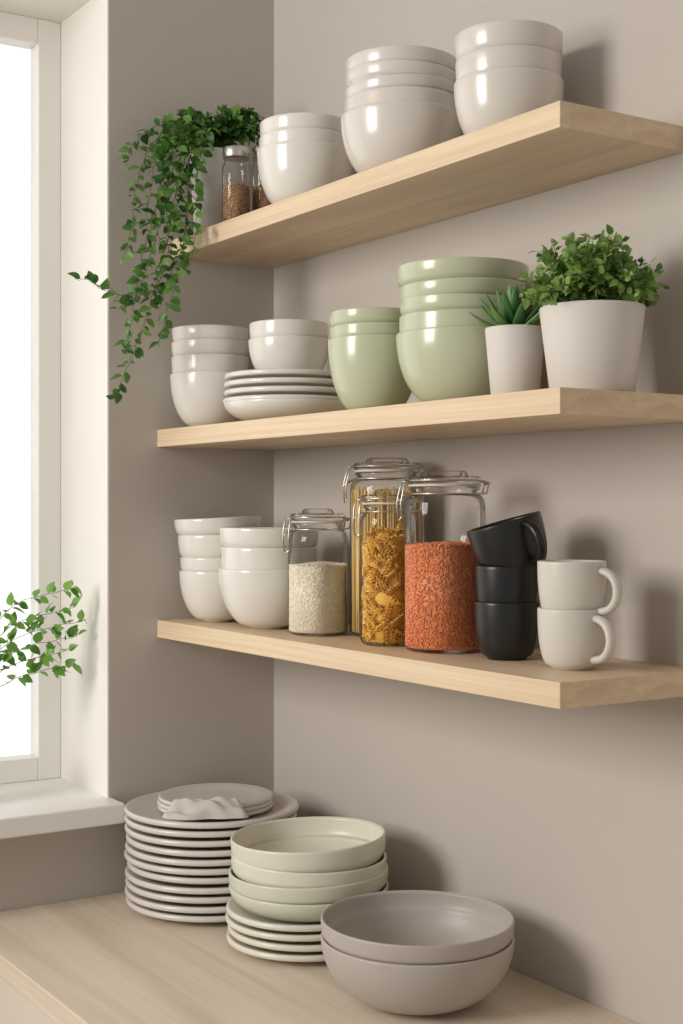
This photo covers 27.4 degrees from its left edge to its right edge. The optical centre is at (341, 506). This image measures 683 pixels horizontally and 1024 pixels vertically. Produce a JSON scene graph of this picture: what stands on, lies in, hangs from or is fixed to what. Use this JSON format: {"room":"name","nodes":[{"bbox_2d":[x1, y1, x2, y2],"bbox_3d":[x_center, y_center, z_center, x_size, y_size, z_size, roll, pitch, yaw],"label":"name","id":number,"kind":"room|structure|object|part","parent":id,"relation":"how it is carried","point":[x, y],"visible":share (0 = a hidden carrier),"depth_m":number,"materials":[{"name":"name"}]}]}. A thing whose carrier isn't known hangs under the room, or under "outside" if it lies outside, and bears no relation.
{"room":"kitchen","nodes":[
{"label":"kitchen","id":0,"kind":"room"},
{"bbox_2d":[0,825,108,911],"bbox_3d":[-1.711,1.160,2.221,2.754,1.060,0.310,0,0,-33],"label":"wall","id":1,"kind":"structure","parent":0,"point":[54,867],"depth_m":2.78,"materials":[{"name":"beige paint"}]},
{"bbox_2d":[0,778,124,838],"bbox_3d":[-1.119,0.610,2.537,1.430,0.040,0.327,0,0,-33],"label":"window sill","id":2,"kind":"structure","parent":1,"relation":"on","point":[27,808],"depth_m":2.77,"materials":[{"name":"white paint"}]},
{"bbox_2d":[0,754,37,783],"bbox_3d":[-1.208,0.565,2.692,1.289,0.050,0.050,0,0,-33],"label":"frame","id":3,"kind":"object","parent":2,"relation":"on","point":[17,768],"visible":1,"depth_m":3.00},
{"bbox_2d":[0,580,86,686],"bbox_3d":[-0.665,0.368,2.807,0.316,0.442,0.090,0,0,-31],"label":"potted herb","id":4,"kind":"object","parent":2,"relation":"on","point":[33,667],"visible":1,"depth_m":2.82,"materials":[{"name":"plant"}]},
{"bbox_2d":[109,0,273,893],"bbox_3d":[-0.394,-0.105,3.078,0.387,3.590,0.310,0,0,-33],"label":"wall","id":5,"kind":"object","parent":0,"point":[181,713],"visible":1,"depth_m":2.91,"materials":[{"name":"beige paint"}]},
{"bbox_2d":[30,19,60,779],"bbox_3d":[-0.646,-0.233,3.057,0.052,1.645,0.050,0,0,-33],"label":"frame","id":6,"kind":"object","parent":5,"relation":"attached to","point":[45,56],"visible":0.8,"depth_m":3.04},
{"bbox_2d":[60,0,108,797],"bbox_3d":[-0.558,-0.235,2.972,0.003,1.650,0.309,0,0,-33],"label":"window reveal","id":7,"kind":"object","parent":5,"relation":"attached to","point":[85,33],"visible":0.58,"depth_m":2.92,"materials":[{"name":"white paint"}]},
{"bbox_2d":[274,0,682,1023],"bbox_3d":[0.796,-0.105,1.740,0.150,3.590,3.850,0,0,-33],"label":"wall","id":8,"kind":"structure","parent":0,"point":[569,821],"depth_m":2.31,"materials":[{"name":"beige paint"}]},
{"bbox_2d":[157,387,682,449],"bbox_3d":[0.072,-0.142,2.459,0.279,0.036,1.234,0,0,-33],"label":"wooden shelf","id":9,"kind":"object","parent":8,"relation":"attached to","point":[558,408],"visible":1,"depth_m":2.16,"materials":[{"name":"brown wood"}]},
{"bbox_2d":[170,324,248,425],"bbox_3d":[-0.269,-0.262,2.867,0.164,0.204,0.164,0,0,5],"label":"bowls","id":10,"kind":"object","parent":9,"relation":"on","point":[203,354],"visible":0.81,"depth_m":2.80,"materials":[{"name":"white ceramic"}]},
{"bbox_2d":[172,324,247,341],"bbox_3d":[-0.269,-0.324,2.867,0.156,0.080,0.156,0,0,-33],"label":"bowl","id":11,"kind":"object","parent":10,"relation":"on","point":[203,332],"depth_m":2.80,"materials":[{"name":"white ceramic"}]},
{"bbox_2d":[171,338,248,356],"bbox_3d":[-0.268,-0.292,2.867,0.158,0.089,0.158,-1,0,-33],"label":"bowl","id":12,"kind":"object","parent":10,"relation":"on","point":[181,347],"depth_m":2.80,"materials":[{"name":"white ceramic"}]},
{"bbox_2d":[171,353,248,372],"bbox_3d":[-0.269,-0.255,2.867,0.158,0.102,0.158,0,0,-33],"label":"bowl","id":13,"kind":"object","parent":10,"relation":"on","point":[181,362],"depth_m":2.80,"materials":[{"name":"white ceramic"}]},
{"bbox_2d":[223,368,346,420],"bbox_3d":[-0.102,-0.208,2.718,0.256,0.097,0.257,0,0,-16],"label":"plate stack","id":14,"kind":"object","parent":9,"relation":"on","point":[253,394],"visible":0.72,"depth_m":2.61,"materials":[{"name":"white ceramic"}]},
{"bbox_3d":[-0.103,-0.244,2.717,0.246,0.026,0.246,0,0,-33],"label":"plate","id":15,"kind":"part","parent":14,"relation":"part of","materials":[{"name":"white ceramic"}]},
{"bbox_3d":[-0.103,-0.228,2.717,0.250,0.026,0.250,0,0,-33],"label":"plate","id":16,"kind":"part","parent":14,"relation":"part of","materials":[{"name":"white ceramic"}]},
{"bbox_3d":[-0.101,-0.212,2.717,0.254,0.026,0.254,0,0,-33],"label":"plate","id":17,"kind":"part","parent":14,"relation":"part of","materials":[{"name":"white ceramic"}]},
{"bbox_3d":[-0.102,-0.196,2.718,0.256,0.026,0.256,0,0,-33],"label":"plate","id":18,"kind":"part","parent":14,"relation":"part of","materials":[{"name":"white ceramic"}]},
{"bbox_2d":[224,399,346,420],"bbox_3d":[-0.102,-0.181,2.717,0.252,0.042,0.252,0,0,-33],"label":"shallow bowl","id":19,"kind":"object","parent":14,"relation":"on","point":[242,409],"depth_m":2.62,"materials":[{"name":"white ceramic"}]},
{"bbox_2d":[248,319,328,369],"bbox_3d":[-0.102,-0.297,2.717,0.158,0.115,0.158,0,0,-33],"label":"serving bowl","id":20,"kind":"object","parent":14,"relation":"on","point":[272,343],"visible":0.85,"depth_m":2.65,"materials":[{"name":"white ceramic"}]},
{"bbox_2d":[328,307,411,409],"bbox_3d":[0.056,-0.248,2.426,0.160,0.176,0.160,0,0,19],"label":"bowls","id":21,"kind":"object","parent":9,"relation":"on","point":[365,369],"visible":0.73,"depth_m":2.36,"materials":[{"name":"green ceramic"}]},
{"bbox_2d":[330,322,398,337],"bbox_3d":[0.057,-0.262,2.426,0.152,0.099,0.152,-1,0,-33],"label":"bowl","id":22,"kind":"object","parent":21,"relation":"on","point":[338,329],"depth_m":2.36,"materials":[{"name":"green ceramic"}]},
{"bbox_2d":[330,307,401,325],"bbox_3d":[0.056,-0.295,2.426,0.154,0.082,0.154,0,0,-33],"label":"bowl","id":23,"kind":"object","parent":21,"relation":"on","point":[359,316],"depth_m":2.36,"materials":[{"name":"green ceramic"}]},
{"bbox_2d":[395,257,528,401],"bbox_3d":[0.196,-0.274,2.271,0.216,0.227,0.216,0,0,-26],"label":"bowls","id":24,"kind":"object","parent":9,"relation":"on","point":[442,350],"visible":0.75,"depth_m":2.18,"materials":[{"name":"green ceramic"}]},
{"bbox_2d":[399,293,500,314],"bbox_3d":[0.195,-0.291,2.271,0.204,0.081,0.204,1,0,-33],"label":"bowl","id":25,"kind":"object","parent":24,"relation":"on","point":[410,303],"depth_m":2.18,"materials":[{"name":"green ceramic"}]},
{"bbox_2d":[399,308,500,332],"bbox_3d":[0.196,-0.258,2.271,0.204,0.100,0.204,0,0,-33],"label":"bowl","id":26,"kind":"object","parent":24,"relation":"on","point":[412,320],"depth_m":2.18,"materials":[{"name":"green ceramic"}]},
{"bbox_2d":[398,277,525,300],"bbox_3d":[0.196,-0.321,2.271,0.206,0.072,0.206,-1,0,-33],"label":"bowl","id":27,"kind":"object","parent":24,"relation":"on","point":[410,288],"depth_m":2.18,"materials":[{"name":"green ceramic"}]},
{"bbox_2d":[468,284,543,393],"bbox_3d":[0.256,-0.247,2.103,0.129,0.174,0.102,0,0,12],"label":"potted succulent","id":28,"kind":"object","parent":9,"relation":"on","point":[514,344],"visible":0.86,"depth_m":2.07,"materials":[{"name":"white ceramic"}]},
{"bbox_2d":[485,324,543,393],"bbox_3d":[0.260,-0.214,2.098,0.090,0.108,0.090,0,0,-33],"label":"pot","id":29,"kind":"object","parent":28,"relation":"on","point":[514,351],"depth_m":2.06,"materials":[{"name":"white ceramic"}]},
{"bbox_2d":[518,224,669,391],"bbox_3d":[0.361,-0.281,1.998,0.202,0.242,0.215,0,0,20],"label":"potted plant","id":30,"kind":"object","parent":9,"relation":"on","point":[592,325],"visible":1,"depth_m":1.95,"materials":[{"name":"plant"}]},
{"bbox_2d":[539,300,645,391],"bbox_3d":[0.358,-0.223,1.999,0.150,0.125,0.150,0,0,-33],"label":"pot","id":31,"kind":"object","parent":30,"relation":"on","point":[588,344],"depth_m":1.94,"materials":[{"name":"white ceramic"}]},
{"bbox_2d":[157,618,682,708],"bbox_3d":[0.072,0.252,2.459,0.279,0.036,1.234,0,0,-33],"label":"wooden shelf","id":32,"kind":"object","parent":8,"relation":"attached to","point":[530,680],"visible":0.81,"depth_m":2.09,"materials":[{"name":"brown wood"}]},
{"bbox_2d":[174,516,259,621],"bbox_3d":[-0.254,0.126,2.867,0.176,0.215,0.176,0,0,-17],"label":"bowls","id":33,"kind":"object","parent":32,"relation":"on","point":[200,545],"visible":0.54,"depth_m":2.80,"materials":[{"name":"white ceramic"}]},
{"bbox_2d":[178,535,223,557],"bbox_3d":[-0.253,0.105,2.867,0.162,0.098,0.162,-1,0,-33],"label":"bowl","id":34,"kind":"object","parent":33,"relation":"on","point":[190,546],"depth_m":2.79,"materials":[{"name":"white ceramic"}]},
{"bbox_2d":[180,557,221,571],"bbox_3d":[-0.253,0.147,2.867,0.154,0.090,0.154,0,0,-33],"label":"bowl","id":35,"kind":"object","parent":33,"relation":"on","point":[188,564],"depth_m":2.80,"materials":[{"name":"white ceramic"}]},
{"bbox_2d":[174,516,259,534],"bbox_3d":[-0.252,0.067,2.867,0.176,0.090,0.176,-2,0,-33],"label":"bowl","id":36,"kind":"object","parent":33,"relation":"on","point":[198,526],"depth_m":2.79,"materials":[{"name":"white ceramic"}]},
{"bbox_2d":[219,527,318,628],"bbox_3d":[-0.141,0.136,2.714,0.194,0.195,0.194,0,0,10],"label":"bowls","id":37,"kind":"object","parent":32,"relation":"on","point":[253,574],"visible":0.8,"depth_m":2.63,"materials":[{"name":"white ceramic"}]},
{"bbox_2d":[282,509,349,635],"bbox_3d":[-0.045,0.118,2.572,0.112,0.231,0.111,0,0,16],"label":"jar","id":38,"kind":"object","parent":32,"relation":"on","point":[317,591],"visible":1,"depth_m":2.53,"materials":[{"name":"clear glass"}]},
{"bbox_3d":[-0.043,0.014,2.572,0.102,0.022,0.102,0,0,-33],"label":"glass lid","id":39,"kind":"part","parent":38,"relation":"part of","materials":[{"name":"clear glass"}]},
{"bbox_2d":[342,457,428,636],"bbox_3d":[0.083,0.072,2.545,0.136,0.323,0.136,0,0,32],"label":"jar","id":40,"kind":"object","parent":32,"relation":"on","point":[388,520],"visible":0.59,"depth_m":2.52,"materials":[{"name":"clear glass"}]},
{"bbox_3d":[0.083,-0.078,2.545,0.123,0.022,0.123,0,0,-33],"label":"glass lid","id":41,"kind":"part","parent":40,"relation":"part of","materials":[{"name":"clear glass"}]},
{"bbox_2d":[352,489,422,646],"bbox_3d":[0.079,0.102,2.380,0.097,0.264,0.108,0,0,27],"label":"jar","id":42,"kind":"object","parent":32,"relation":"on","point":[382,549],"visible":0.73,"depth_m":2.35,"materials":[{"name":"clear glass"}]},
{"bbox_3d":[0.079,-0.019,2.380,0.091,0.022,0.091,0,0,-33],"label":"glass lid","id":43,"kind":"part","parent":42,"relation":"part of","materials":[{"name":"clear glass"}]},
{"bbox_2d":[396,470,489,653],"bbox_3d":[0.168,0.087,2.284,0.133,0.293,0.133,0,0,32],"label":"jar","id":44,"kind":"object","parent":32,"relation":"on","point":[440,588],"visible":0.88,"depth_m":2.23,"materials":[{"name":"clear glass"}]},
{"bbox_3d":[0.168,-0.048,2.284,0.120,0.022,0.120,0,0,-33],"label":"glass lid","id":45,"kind":"part","parent":44,"relation":"part of","materials":[{"name":"clear glass"}]},
{"bbox_2d":[467,511,546,660],"bbox_3d":[0.264,0.120,2.160,0.138,0.228,0.130,0,0,24],"label":"mugs","id":46,"kind":"object","parent":32,"relation":"on","point":[507,552],"visible":0.98,"depth_m":2.12,"materials":[{"name":"black ceramic"}]},
{"bbox_2d":[475,565,537,602],"bbox_3d":[0.248,0.135,2.170,0.098,0.089,0.124,0,0,-33],"label":"mug","id":47,"kind":"object","parent":46,"relation":"on","point":[493,583],"depth_m":2.12,"materials":[{"name":"black ceramic"}]},
{"bbox_2d":[537,560,621,670],"bbox_3d":[0.343,0.156,2.015,0.099,0.156,0.132,0,0,-33],"label":"mugs","id":48,"kind":"object","parent":32,"relation":"on","point":[573,625],"visible":1,"depth_m":1.99,"materials":[{"name":"white ceramic"}]},
{"bbox_2d":[172,100,682,267],"bbox_3d":[0.076,-0.538,2.484,0.245,0.037,1.196,0,0,-33],"label":"wooden shelf","id":49,"kind":"object","parent":8,"relation":"attached to","point":[560,143],"visible":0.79,"depth_m":2.26,"materials":[{"name":"brown wood"}]},
{"bbox_2d":[67,102,265,403],"bbox_3d":[-0.338,-0.514,2.790,0.195,0.630,0.423,0,0,41],"label":"trailing plant","id":50,"kind":"object","parent":49,"relation":"on","point":[206,137],"visible":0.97,"depth_m":2.77,"materials":[{"name":"green plant"}]},
{"bbox_3d":[-0.262,-0.642,2.877,0.100,0.170,0.100,0,0,-33],"label":"pot","id":51,"kind":"part","parent":50,"relation":"part of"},
{"bbox_2d":[222,145,249,221],"bbox_3d":[-0.208,-0.633,2.769,0.056,0.152,0.056,0,0,-33],"label":"spice jar","id":52,"kind":"object","parent":49,"relation":"on","point":[235,196],"visible":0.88,"depth_m":2.75,"materials":[{"name":"clear glass"}]},
{"bbox_3d":[-0.208,-0.699,2.769,0.054,0.020,0.054,0,0,-33],"label":"metal lid","id":53,"kind":"part","parent":52,"relation":"part of","materials":[{"name":"metal"}]},
{"bbox_2d":[252,146,270,210],"bbox_3d":[-0.152,-0.637,2.800,0.055,0.160,0.055,0,0,-33],"label":"spice jar","id":54,"kind":"object","parent":49,"relation":"on","point":[259,198],"visible":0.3,"depth_m":2.78,"materials":[{"name":"clear glass"}]},
{"bbox_3d":[-0.152,-0.626,2.800,0.055,0.137,0.055,0,0,-33],"label":"glass","id":55,"kind":"part","parent":54,"relation":"part of","materials":[{"name":"clear glass"}]},
{"bbox_3d":[-0.152,-0.706,2.800,0.053,0.022,0.053,0,0,-33],"label":"metal lid","id":56,"kind":"part","parent":54,"relation":"part of","materials":[{"name":"metal"}]},
{"bbox_2d":[257,112,351,203],"bbox_3d":[-0.069,-0.641,2.656,0.182,0.168,0.182,0,0,28],"label":"bowls","id":57,"kind":"object","parent":49,"relation":"on","point":[298,153],"visible":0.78,"depth_m":2.58,"materials":[{"name":"white ceramic"}]},
{"bbox_2d":[341,45,461,172],"bbox_3d":[0.104,-0.661,2.414,0.210,0.209,0.210,0,0,-26],"label":"bowls","id":58,"kind":"object","parent":49,"relation":"on","point":[399,99],"visible":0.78,"depth_m":2.33,"materials":[{"name":"grey ceramic"}]},
{"bbox_2d":[345,73,453,99],"bbox_3d":[0.104,-0.680,2.414,0.196,0.075,0.196,-2,0,-33],"label":"bowl","id":59,"kind":"object","parent":58,"relation":"on","point":[360,86],"depth_m":2.33,"materials":[{"name":"grey ceramic"}]},
{"bbox_2d":[344,86,455,112],"bbox_3d":[0.104,-0.650,2.414,0.199,0.094,0.199,0,0,-33],"label":"bowl","id":60,"kind":"object","parent":58,"relation":"on","point":[358,99],"depth_m":2.32,"materials":[{"name":"grey ceramic"}]},
{"bbox_2d":[346,45,455,72],"bbox_3d":[0.104,-0.734,2.414,0.194,0.064,0.194,0,0,-33],"label":"bowl","id":61,"kind":"object","parent":58,"relation":"on","point":[392,58],"depth_m":2.33,"materials":[{"name":"grey ceramic"}]},
{"bbox_2d":[454,19,563,134],"bbox_3d":[0.263,-0.647,2.202,0.172,0.181,0.172,0,0,-22],"label":"bowls","id":62,"kind":"object","parent":49,"relation":"on","point":[505,69],"visible":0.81,"depth_m":2.13,"materials":[{"name":"grey ceramic"}]},
{"bbox_3d":[-1.711,-1.480,2.221,2.754,0.840,0.310,0,0,-33],"label":"wall","id":63,"kind":"structure","parent":0,"visible":0},
{"bbox_2d":[0,11,37,48],"bbox_3d":[-1.208,-1.028,2.692,1.289,0.055,0.050,0,0,-33],"label":"window frame","id":64,"kind":"structure","parent":63,"relation":"in","point":[20,31],"depth_m":3.00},
{"bbox_2d":[0,0,89,22],"bbox_3d":[-1.145,-1.058,2.590,1.404,0.005,0.309,0,0,-33],"label":"lining","id":65,"kind":"object","parent":63,"relation":"attached to","point":[58,11],"visible":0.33,"depth_m":2.96,"materials":[{"name":"white paint"}]},
{"bbox_3d":[-0.499,1.715,0.713,3.141,0.050,3.540,0,0,-33],"label":"floor","id":66,"kind":"structure","parent":0,"visible":0},
{"bbox_2d":[0,978,55,1023],"bbox_3d":[0.526,1.258,1.386,0.669,0.864,3.510,0,0,-33],"label":"base cabinet","id":67,"kind":"object","parent":66,"relation":"on","point":[15,1008],"visible":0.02,"depth_m":2.46,"materials":[{"name":"paint"}]},
{"bbox_2d":[0,892,637,1023],"bbox_3d":[0.521,0.805,1.377,0.705,0.040,3.539,0,0,-33],"label":"countertop","id":68,"kind":"structure","parent":67,"relation":"on","point":[97,959],"depth_m":2.32,"materials":[{"name":"brown wood"}]},
{"bbox_2d":[124,791,298,922],"bbox_3d":[-0.256,0.686,2.771,0.344,0.198,0.346,0,0,3],"label":"plate stack","id":69,"kind":"object","parent":68,"relation":"on","point":[176,870],"visible":0.56,"depth_m":2.64,"materials":[{"name":"ceramic"}]},
{"bbox_3d":[-0.257,0.756,2.768,0.340,0.023,0.340,0,0,-33],"label":"plate","id":70,"kind":"part","parent":69,"relation":"part of","materials":[{"name":"ceramic"}]},
{"bbox_3d":[-0.255,0.773,2.771,0.340,0.023,0.340,0,0,-33],"label":"plate","id":71,"kind":"part","parent":69,"relation":"part of","materials":[{"name":"ceramic"}]},
{"bbox_3d":[-0.257,0.721,2.770,0.340,0.023,0.340,0,0,-33],"label":"plate","id":72,"kind":"part","parent":69,"relation":"part of","materials":[{"name":"ceramic"}]},
{"bbox_3d":[-0.259,0.633,2.768,0.336,0.023,0.336,0,0,-33],"label":"plate","id":73,"kind":"part","parent":69,"relation":"part of","materials":[{"name":"ceramic"}]},
{"bbox_3d":[-0.257,0.668,2.767,0.338,0.023,0.338,0,0,-33],"label":"plate","id":74,"kind":"part","parent":69,"relation":"part of","materials":[{"name":"ceramic"}]},
{"bbox_3d":[-0.258,0.686,2.773,0.342,0.023,0.342,0,0,-33],"label":"plate","id":75,"kind":"part","parent":69,"relation":"part of","materials":[{"name":"ceramic"}]},
{"bbox_3d":[-0.255,0.704,2.773,0.336,0.023,0.336,0,0,-33],"label":"plate","id":76,"kind":"part","parent":69,"relation":"part of","materials":[{"name":"ceramic"}]},
{"bbox_3d":[-0.258,0.739,2.769,0.336,0.023,0.336,0,0,-33],"label":"plate","id":77,"kind":"part","parent":69,"relation":"part of","materials":[{"name":"ceramic"}]},
{"bbox_3d":[-0.255,0.651,2.768,0.340,0.023,0.340,0,0,-33],"label":"plate","id":78,"kind":"part","parent":69,"relation":"part of","materials":[{"name":"ceramic"}]},
{"bbox_2d":[162,796,248,819],"bbox_3d":[-0.257,0.568,2.651,0.163,0.035,0.068,0,0,-1],"label":"linen napkin","id":79,"kind":"object","parent":69,"relation":"on","point":[219,807],"visible":1,"depth_m":2.64,"materials":[{"name":"white fabric"}]},
{"bbox_3d":[-0.258,0.616,2.772,0.340,0.023,0.340,0,0,-33],"label":"plate","id":80,"kind":"part","parent":69,"relation":"part of","materials":[{"name":"ceramic"}]},
{"bbox_3d":[-0.256,0.599,2.770,0.344,0.023,0.344,0,0,-33],"label":"plate","id":81,"kind":"part","parent":69,"relation":"part of","materials":[{"name":"ceramic"}]},
{"bbox_2d":[157,783,272,815],"bbox_3d":[-0.250,0.585,2.773,0.229,0.033,0.228,0,0,-33],"label":"plates","id":82,"kind":"object","parent":69,"relation":"on","point":[254,799],"visible":0.61,"depth_m":2.79,"materials":[{"name":"ceramic"}]},
{"bbox_3d":[-0.251,0.585,2.773,0.228,0.016,0.228,0,0,-33],"label":"plate","id":83,"kind":"part","parent":82,"relation":"part of","materials":[{"name":"ceramic"}]},
{"bbox_3d":[-0.250,0.593,2.774,0.228,0.016,0.228,0,0,-33],"label":"plate","id":84,"kind":"part","parent":82,"relation":"part of","materials":[{"name":"ceramic"}]},
{"bbox_2d":[225,897,324,961],"bbox_3d":[-0.064,0.749,2.522,0.289,0.072,0.290,0,0,-33],"label":"plate stack","id":85,"kind":"object","parent":68,"relation":"on","point":[249,933],"visible":0.37,"depth_m":2.41,"materials":[{"name":"beige ceramic"}]},
{"bbox_3d":[-0.067,0.741,2.524,0.284,0.022,0.284,0,0,-33],"label":"plate","id":86,"kind":"part","parent":85,"relation":"part of","materials":[{"name":"beige ceramic"}]},
{"bbox_3d":[-0.066,0.725,2.524,0.284,0.022,0.284,0,0,-33],"label":"plate","id":87,"kind":"part","parent":85,"relation":"part of","materials":[{"name":"beige ceramic"}]},
{"bbox_3d":[-0.062,0.757,2.522,0.286,0.022,0.286,0,0,-33],"label":"plate","id":88,"kind":"part","parent":85,"relation":"part of","materials":[{"name":"beige ceramic"}]},
{"bbox_3d":[-0.064,0.774,2.520,0.286,0.022,0.286,0,0,-33],"label":"plate","id":89,"kind":"part","parent":85,"relation":"part of","materials":[{"name":"beige ceramic"}]},
{"bbox_2d":[229,816,388,921],"bbox_3d":[-0.059,0.655,2.526,0.288,0.142,0.288,0,0,-1],"label":"bowls","id":90,"kind":"object","parent":85,"relation":"on","point":[287,869],"visible":0.96,"depth_m":2.42,"materials":[{"name":"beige ceramic"}]},
{"bbox_2d":[321,890,514,1014],"bbox_3d":[0.121,0.719,2.232,0.308,0.133,0.308,0,0,4],"label":"bowls","id":91,"kind":"object","parent":68,"relation":"on","point":[405,952],"visible":1,"depth_m":2.14,"materials":[{"name":"grey ceramic"}]}
]}

